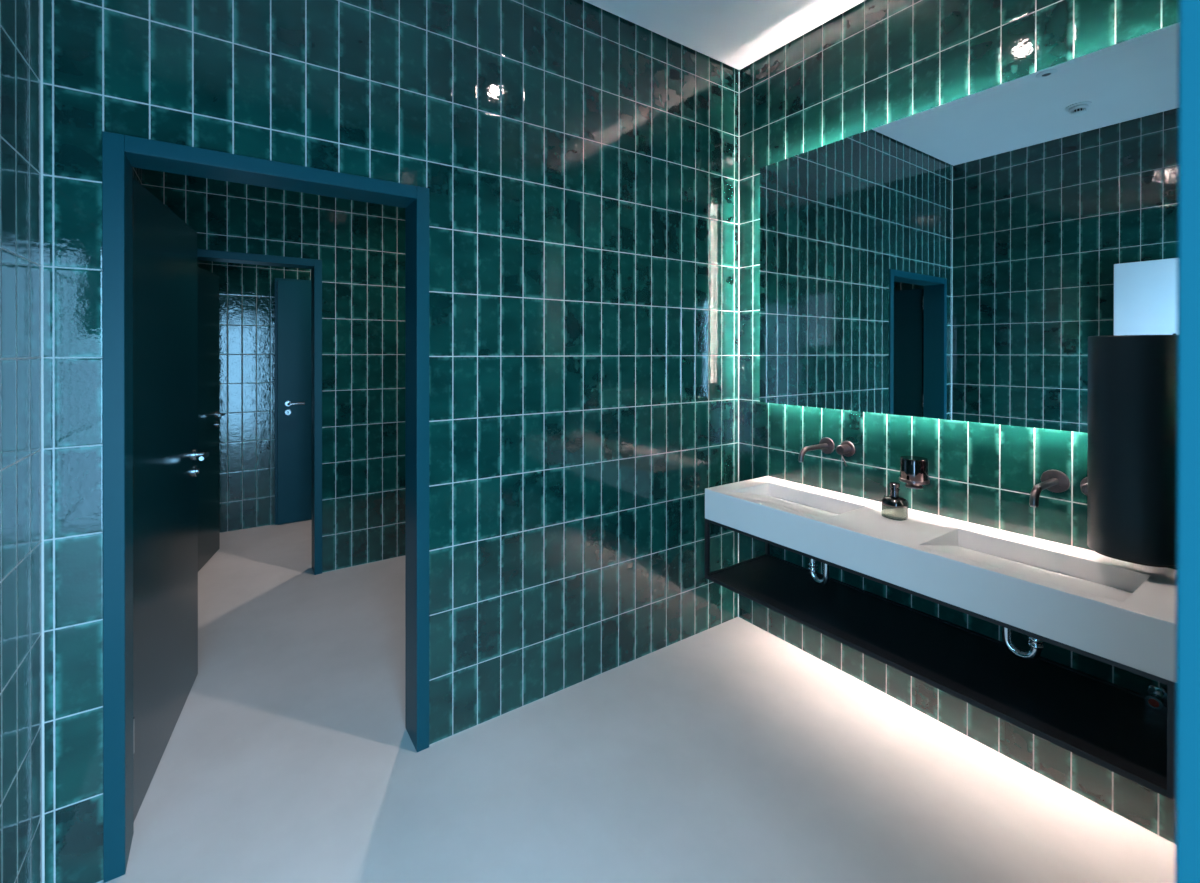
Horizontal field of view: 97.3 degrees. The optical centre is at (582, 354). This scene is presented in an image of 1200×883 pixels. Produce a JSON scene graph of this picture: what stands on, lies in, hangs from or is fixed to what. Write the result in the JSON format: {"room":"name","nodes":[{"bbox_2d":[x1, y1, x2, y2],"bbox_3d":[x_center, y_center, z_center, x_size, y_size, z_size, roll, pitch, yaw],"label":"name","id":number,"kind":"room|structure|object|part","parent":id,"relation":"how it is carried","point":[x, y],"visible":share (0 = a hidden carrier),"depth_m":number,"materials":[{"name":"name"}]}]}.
{"room":"public restroom","nodes":[
{"label":"public restroom","id":0,"kind":"room"},
{"bbox_2d":[0,0,141,882],"bbox_3d":[-1.882,-0.074,1.938,0.120,3.175,5.466,0,0,-34],"label":"wall","id":1,"kind":"structure","parent":0,"point":[20,69],"depth_m":1.30,"materials":[{"name":"tile"}]},
{"bbox_2d":[197,260,310,532],"bbox_3d":[-2.159,-0.061,5.111,3.180,3.130,0.120,0,0,-34],"label":"wall","id":2,"kind":"structure","parent":0,"point":[246,291],"depth_m":4.55,"materials":[{"name":"tile"}]},
{"bbox_2d":[275,278,311,524],"bbox_3d":[-2.322,0.416,4.866,0.882,2.178,0.110,0,0,-34],"label":"door","id":3,"kind":"structure","parent":2,"relation":"in","point":[293,498],"depth_m":4.70,"materials":[{"name":"teal wood"}]},
{"bbox_3d":[-2.542,0.439,4.684,0.134,0.019,0.052,0,0,-34],"label":"handle lever","id":4,"kind":"part","parent":3,"relation":"part of","materials":[{"name":"metal"}]},
{"bbox_2d":[142,169,404,572],"bbox_3d":[-1.437,-0.057,3.955,3.060,3.130,0.135,0,0,-34],"label":"wall","id":5,"kind":"structure","parent":0,"point":[360,246],"depth_m":3.73,"materials":[{"name":"tile"}]},
{"bbox_2d":[197,249,321,574],"bbox_3d":[-2.396,0.430,3.785,0.836,2.156,0.939,0,0,-34],"label":"door","id":6,"kind":"structure","parent":5,"relation":"in","point":[207,281],"depth_m":3.70,"materials":[{"name":"teal wood"}]},
{"bbox_2d":[43,0,738,882],"bbox_3d":[-0.329,-0.074,2.296,2.860,3.175,0.135,0,0,-34],"label":"wall","id":7,"kind":"structure","parent":0,"point":[577,160],"depth_m":2.19,"materials":[{"name":"tile"}]},
{"bbox_2d":[102,131,428,882],"bbox_3d":[-1.274,0.437,2.210,0.940,2.151,1.063,0,0,-34],"label":"door","id":8,"kind":"structure","parent":7,"relation":"in","point":[151,470],"depth_m":1.87,"materials":[{"name":"teal wood"}]},
{"bbox_3d":[-1.723,0.462,2.394,0.050,0.019,0.141,0,0,-34],"label":"handle lever","id":9,"kind":"part","parent":8,"relation":"part of","materials":[{"name":"metal"}]},
{"bbox_2d":[99,519,1174,882],"bbox_3d":[-0.263,1.575,1.837,4.800,0.120,7.740,0,0,-34],"label":"floor","id":10,"kind":"structure","parent":0,"point":[730,751],"depth_m":1.90,"materials":[{"name":"grey concrete"}]},
{"bbox_2d":[583,0,865,69],"bbox_3d":[0.261,-1.689,1.409,3.160,0.150,2.255,0,0,-34],"label":"ceiling","id":11,"kind":"structure","parent":0,"point":[737,34],"depth_m":2.56,"materials":[{"name":"white paint"}]},
{"bbox_2d":[739,0,1177,843],"bbox_3d":[1.493,-0.072,2.249,0.120,3.175,2.236,0,0,-34],"label":"wall","id":12,"kind":"structure","parent":0,"point":[876,63],"depth_m":2.24,"materials":[{"name":"tile"}]},
{"bbox_2d":[798,437,854,465],"bbox_3d":[1.132,0.463,2.479,0.224,0.111,0.179,0,0,-34],"label":"faucet","id":13,"kind":"object","parent":12,"relation":"attached to","point":[826,444],"visible":1,"depth_m":2.49,"materials":[{"name":"metal"}]},
{"bbox_3d":[1.102,0.468,2.520,0.219,0.066,0.023,0,0,-34],"label":"spout","id":14,"kind":"part","parent":13,"relation":"part of","materials":[{"name":"brown metal"}]},
{"bbox_3d":[1.225,0.447,2.478,0.062,0.042,0.042,0,0,-34],"label":"control knob","id":15,"kind":"part","parent":13,"relation":"part of","materials":[{"name":"brown metal"}]},
{"bbox_2d":[899,456,929,488],"bbox_3d":[1.380,0.489,2.185,0.138,0.121,0.107,0,0,-34],"label":"soap dispenser","id":16,"kind":"object","parent":12,"relation":"attached to","point":[914,470],"visible":1,"depth_m":2.14,"materials":[{"name":"grey metal"}]},
{"bbox_2d":[705,518,1175,800],"bbox_3d":[1.238,0.958,2.087,0.484,0.294,1.562,0,0,-34],"label":"shelf","id":17,"kind":"object","parent":12,"relation":"attached to","point":[1109,725],"visible":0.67,"depth_m":1.80,"materials":[{"name":"black metal"}]},
{"bbox_3d":[0.615,0.956,2.600,0.018,0.294,0.018,0,0,-34],"label":"post","id":18,"kind":"part","parent":17,"relation":"part of","materials":[{"name":"black metal"}]},
{"bbox_3d":[0.809,1.094,2.730,0.448,0.018,0.018,0,0,-34],"label":"rail","id":19,"kind":"part","parent":17,"relation":"part of","materials":[{"name":"black metal"}]},
{"bbox_3d":[1.003,0.956,2.859,0.018,0.294,0.018,0,0,-34],"label":"post","id":20,"kind":"part","parent":17,"relation":"part of","materials":[{"name":"black metal"}]},
{"bbox_3d":[1.044,0.818,1.958,0.018,0.013,1.526,0,0,-34],"label":"rail","id":21,"kind":"part","parent":17,"relation":"part of","materials":[{"name":"black metal"}]},
{"bbox_2d":[705,476,1175,682],"bbox_3d":[1.238,0.738,2.087,0.485,0.147,1.562,0,0,-34],"label":"countertop","id":22,"kind":"structure","parent":17,"relation":"on","point":[1123,612],"depth_m":1.77,"materials":[{"name":"white stone"}]},
{"bbox_2d":[808,558,829,584],"bbox_3d":[1.155,0.921,2.424,0.257,0.224,0.100,0,0,-29],"label":"trap","id":23,"kind":"object","parent":22,"relation":"hanging from","point":[812,565],"visible":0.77,"depth_m":2.37,"materials":[{"name":"silver metal"}]},
{"bbox_2d":[881,482,908,520],"bbox_3d":[1.270,0.593,2.146,0.091,0.140,0.091,0,0,-34],"label":"soap bottle","id":24,"kind":"object","parent":22,"relation":"on","point":[893,506],"visible":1,"depth_m":2.12,"materials":[{"name":"clear glass"}]},
{"bbox_2d":[1002,627,1043,660],"bbox_3d":[1.552,0.915,1.829,0.258,0.208,0.110,0,0,-39],"label":"trap","id":25,"kind":"object","parent":22,"relation":"hanging from","point":[1036,645],"visible":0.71,"depth_m":1.75,"materials":[{"name":"silver metal"}]},
{"bbox_3d":[1.431,1.096,2.217,0.018,0.018,1.526,0,0,-34],"label":"rail","id":26,"kind":"part","parent":17,"relation":"part of","materials":[{"name":"black metal"}]},
{"bbox_3d":[1.472,0.961,1.316,0.018,0.294,0.018,0,0,-34],"label":"post","id":27,"kind":"part","parent":17,"relation":"part of","materials":[{"name":"black metal"}]},
{"bbox_2d":[760,23,1177,432],"bbox_3d":[1.415,-0.370,2.211,0.050,1.263,1.570,0,0,-34],"label":"wall mirror","id":28,"kind":"object","parent":12,"relation":"attached to","point":[960,259],"visible":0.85,"depth_m":2.01,"materials":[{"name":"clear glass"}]},
{"bbox_2d":[1029,470,1087,506],"bbox_3d":[1.609,0.466,1.765,0.224,0.111,0.179,0,0,-34],"label":"faucet","id":29,"kind":"object","parent":12,"relation":"attached to","point":[1056,481],"visible":0.72,"depth_m":1.84,"materials":[{"name":"metal"}]},
{"bbox_3d":[1.579,0.471,1.805,0.219,0.066,0.023,0,0,-34],"label":"spout","id":30,"kind":"part","parent":29,"relation":"part of","materials":[{"name":"brown metal"}]},
{"bbox_3d":[1.701,0.450,1.763,0.062,0.042,0.042,0,0,-34],"label":"control knob","id":31,"kind":"part","parent":29,"relation":"part of","materials":[{"name":"brown metal"}]},
{"bbox_2d":[1087,335,1176,566],"bbox_3d":[1.702,0.281,1.629,0.219,0.674,0.203,0,0,-34],"label":"dispenser","id":32,"kind":"object","parent":12,"relation":"attached to","point":[1132,481],"visible":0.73,"depth_m":1.55,"materials":[{"name":"black metal"}]},
{"bbox_2d":[1095,551,1171,566],"bbox_3d":[1.667,0.615,1.606,0.115,0.007,0.178,0,0,-34],"label":"light","id":33,"kind":"object","parent":32,"relation":"attached to","point":[1142,561],"depth_m":1.55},
{"bbox_2d":[1144,685,1166,709],"bbox_3d":[1.783,1.071,1.640,0.074,0.052,0.052,0,0,-34],"label":"angle valve","id":34,"kind":"object","parent":12,"relation":"attached to","point":[1156,697],"visible":0.95,"depth_m":1.63,"materials":[{"name":"silver metal"}]},
{"bbox_3d":[1.763,1.071,1.627,0.020,0.042,0.042,0,0,-34],"label":"knob","id":35,"kind":"part","parent":34,"relation":"part of","materials":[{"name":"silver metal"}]},
{"bbox_3d":[0.838,-0.068,0.546,2.860,3.175,0.130,0,0,-34],"label":"wall","id":36,"kind":"structure","parent":0,"visible":0},
{"bbox_2d":[1175,0,1199,882],"bbox_3d":[0.059,0.446,0.028,0.932,2.148,0.155,0,0,-34],"label":"door","id":37,"kind":"structure","parent":36,"relation":"in","point":[1187,748],"depth_m":0.32,"materials":[{"name":"teal wood"}]}
]}

